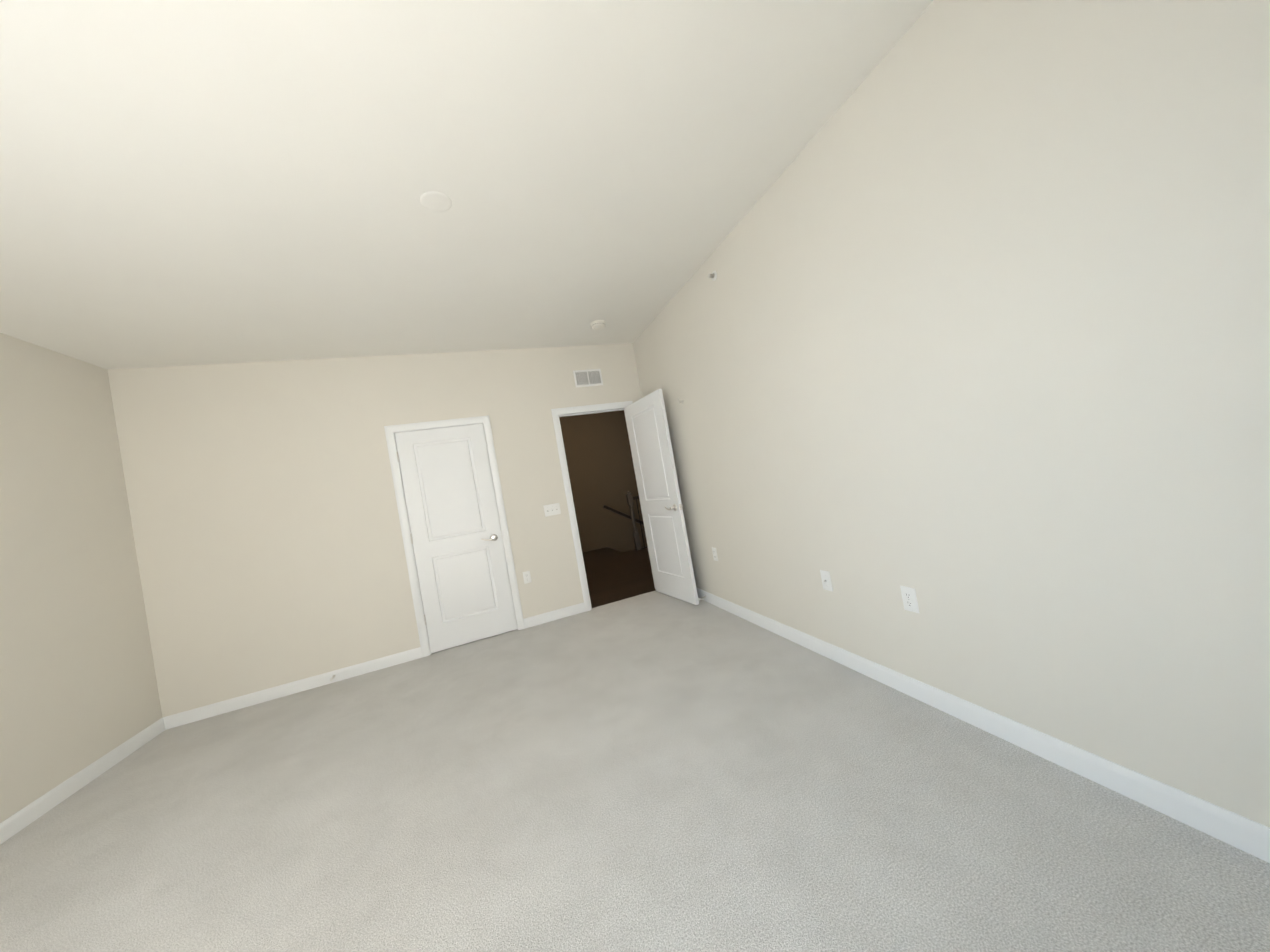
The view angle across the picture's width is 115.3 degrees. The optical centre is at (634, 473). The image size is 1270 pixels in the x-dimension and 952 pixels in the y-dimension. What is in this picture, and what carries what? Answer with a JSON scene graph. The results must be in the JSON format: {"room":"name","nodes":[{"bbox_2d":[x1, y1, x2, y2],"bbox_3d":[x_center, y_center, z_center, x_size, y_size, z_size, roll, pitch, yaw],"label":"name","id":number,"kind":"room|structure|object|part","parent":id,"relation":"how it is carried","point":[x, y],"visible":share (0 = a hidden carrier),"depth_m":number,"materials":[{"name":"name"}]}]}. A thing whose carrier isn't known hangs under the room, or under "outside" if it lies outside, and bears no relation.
{"room":"empty bedroom","nodes":[
{"label":"empty bedroom","id":0,"kind":"room"},
{"bbox_2d":[0,333,161,822],"bbox_3d":[-3.083,0.426,0.900,0.115,2.760,4.515,-10,-1,-20],"label":"wall","id":1,"kind":"structure","parent":0,"point":[78,687],"depth_m":2.52,"materials":[{"name":"paint"}]},
{"bbox_2d":[0,717,167,843],"bbox_3d":[-2.815,1.735,0.962,0.013,0.092,4.400,-10,-1,-20],"label":"baseboard","id":2,"kind":"structure","parent":1,"relation":"attached to","point":[12,825],"depth_m":2.37,"materials":[{"name":"white wood"}]},
{"bbox_2d":[108,343,641,716],"bbox_3d":[-1.805,0.239,3.827,4.530,2.760,0.115,-10,-1,-20],"label":"wall","id":3,"kind":"structure","parent":0,"point":[266,528],"depth_m":3.40,"materials":[{"name":"paint"}]},
{"bbox_2d":[164,647,421,728],"bbox_3d":[-2.721,1.746,3.326,1.728,0.092,0.014,-10,-1,-20],"label":"baseboard","id":4,"kind":"structure","parent":3,"relation":"attached to","point":[229,705],"depth_m":3.28,"materials":[{"name":"white wood"}]},
{"bbox_2d":[384,415,524,656],"bbox_3d":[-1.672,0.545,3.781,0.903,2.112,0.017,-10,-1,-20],"label":"door frame","id":5,"kind":"structure","parent":3,"relation":"attached to","point":[407,543],"depth_m":3.69,"materials":[{"name":"white wood"}]},
{"bbox_2d":[395,424,516,652],"bbox_3d":[-1.678,0.576,3.808,0.779,2.032,0.143,-10,-1,-20],"label":"closet door","id":6,"kind":"structure","parent":3,"relation":"in","point":[457,543],"depth_m":3.79,"materials":[{"name":"white wood"}]},
{"bbox_2d":[523,571,531,583],"bbox_3d":[-1.064,1.026,3.966,0.070,0.115,0.007,-10,-1,-20],"label":"outlet","id":7,"kind":"object","parent":3,"relation":"attached to","point":[527,576],"visible":1,"depth_m":3.96,"materials":[{"name":"white plastic"}]},
{"bbox_2d":[544,503,560,516],"bbox_3d":[-0.840,0.371,4.087,0.162,0.115,0.019,-10,-1,-20],"label":"light switch","id":8,"kind":"object","parent":3,"relation":"attached to","point":[551,509],"visible":1,"depth_m":4.09,"materials":[{"name":"white plastic"}]},
{"bbox_2d":[523,602,585,627],"bbox_3d":[-0.799,1.422,4.029,0.611,0.092,0.014,-10,-1,-20],"label":"baseboard","id":9,"kind":"structure","parent":3,"relation":"attached to","point":[578,608],"depth_m":4.02,"materials":[{"name":"white wood"}]},
{"bbox_2d":[573,369,602,386],"bbox_3d":[-0.501,-1.023,4.314,0.305,0.182,0.007,-10,-1,-20],"label":"air vent","id":10,"kind":"object","parent":3,"relation":"in","point":[588,377],"visible":1,"depth_m":4.31,"materials":[{"name":"grey metal"}]},
{"bbox_2d":[551,401,654,610],"bbox_3d":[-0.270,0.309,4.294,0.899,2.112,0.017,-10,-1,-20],"label":"door frame","id":11,"kind":"structure","parent":3,"relation":"attached to","point":[555,412],"depth_m":4.15,"materials":[{"name":"white wood"}]},
{"bbox_2d":[624,389,698,604],"bbox_3d":[0.238,0.248,4.073,0.143,2.032,0.779,-9,-1,-27],"label":"entry door","id":12,"kind":"structure","parent":3,"relation":"in","point":[660,499],"depth_m":4.00,"materials":[{"name":"white wood"}]},
{"bbox_2d":[0,0,933,369],"bbox_3d":[-0.433,-1.447,3.993,7.715,0.100,8.315,-10,-1,-20],"label":"ceiling","id":13,"kind":"structure","parent":0,"point":[194,182],"depth_m":1.71,"materials":[{"name":"paint"}]},
{"bbox_2d":[420,191,451,211],"bbox_3d":[-0.971,-1.323,1.964,0.142,0.008,0.142,-10,-1,-20],"label":"ceiling light","id":14,"kind":"object","parent":13,"relation":"attached to","point":[435,201],"depth_m":1.96,"materials":[{"name":"paint"}]},
{"bbox_2d":[590,320,604,329],"bbox_3d":[-0.347,-1.390,3.790,0.144,0.046,0.144,-10,-1,-20],"label":"smoke detector","id":15,"kind":"object","parent":13,"relation":"attached to","point":[597,325],"visible":1,"depth_m":3.75,"materials":[{"name":"white plastic"}]},
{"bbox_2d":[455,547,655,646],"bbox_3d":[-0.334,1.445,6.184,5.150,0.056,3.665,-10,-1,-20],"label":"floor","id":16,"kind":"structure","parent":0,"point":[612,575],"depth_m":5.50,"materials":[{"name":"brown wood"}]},
{"bbox_2d":[603,491,647,549],"bbox_3d":[0.717,1.605,7.885,2.535,2.802,1.142,-10,-1,-20],"label":"stair railing","id":17,"kind":"object","parent":16,"relation":"on","point":[630,503],"visible":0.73,"depth_m":7.10,"materials":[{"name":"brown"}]},
{"bbox_3d":[-0.027,0.837,7.126,0.104,1.052,0.104,-10,-1,-20],"label":"newel post","id":18,"kind":"part","parent":17,"relation":"part of","materials":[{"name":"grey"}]},
{"bbox_2d":[559,410,646,552],"bbox_3d":[-0.468,0.863,7.606,6.050,4.360,1.180,-10,-1,-20],"label":"wall","id":19,"kind":"structure","parent":0,"point":[599,459],"depth_m":8.11,"materials":[{"name":"paint"}]},
{"bbox_2d":[0,590,1269,951],"bbox_3d":[-0.820,1.476,1.704,4.300,0.060,4.435,-10,-1,-20],"label":"floor carpet","id":20,"kind":"object","parent":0,"point":[654,772],"visible":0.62,"depth_m":1.54,"materials":[{"name":"grey carpet"}]},
{"bbox_2d":[633,0,1269,826],"bbox_3d":[1.013,-0.264,2.398,0.115,2.760,4.515,-10,-1,-20],"label":"wall","id":21,"kind":"structure","parent":0,"point":[965,334],"depth_m":1.36,"materials":[{"name":"paint"}]},
{"bbox_2d":[708,271,716,280],"bbox_3d":[0.552,-1.419,2.891,0.045,0.068,0.068,-10,-1,-20],"label":"sprinkler","id":22,"kind":"object","parent":21,"relation":"attached to","point":[713,274],"visible":1,"depth_m":2.89,"materials":[{"name":"white metal"}]},
{"bbox_2d":[712,547,717,560],"bbox_3d":[0.699,0.711,3.524,0.007,0.115,0.070,-10,-1,-20],"label":"electrical outlet","id":23,"kind":"object","parent":21,"relation":"attached to","point":[714,551],"visible":1,"depth_m":3.52,"materials":[{"name":"white plastic"}]},
{"bbox_2d":[820,570,832,591],"bbox_3d":[1.111,0.628,2.345,0.017,0.115,0.070,-10,-1,-20],"label":"outlet","id":24,"kind":"object","parent":21,"relation":"attached to","point":[826,580],"visible":1,"depth_m":2.34,"materials":[{"name":"white plastic"}]},
{"bbox_2d":[900,586,918,612],"bbox_3d":[1.281,0.590,1.878,0.007,0.115,0.070,-10,-1,-20],"label":"electrical outlet","id":25,"kind":"object","parent":21,"relation":"attached to","point":[909,598],"visible":1,"depth_m":1.87,"materials":[{"name":"white plastic"}]},
{"bbox_2d":[697,588,1269,862],"bbox_3d":[1.149,1.067,2.412,0.040,0.092,4.400,-10,-1,-20],"label":"baseboard","id":26,"kind":"structure","parent":21,"relation":"attached to","point":[1232,828],"depth_m":1.42,"materials":[{"name":"white wood"}]}
]}

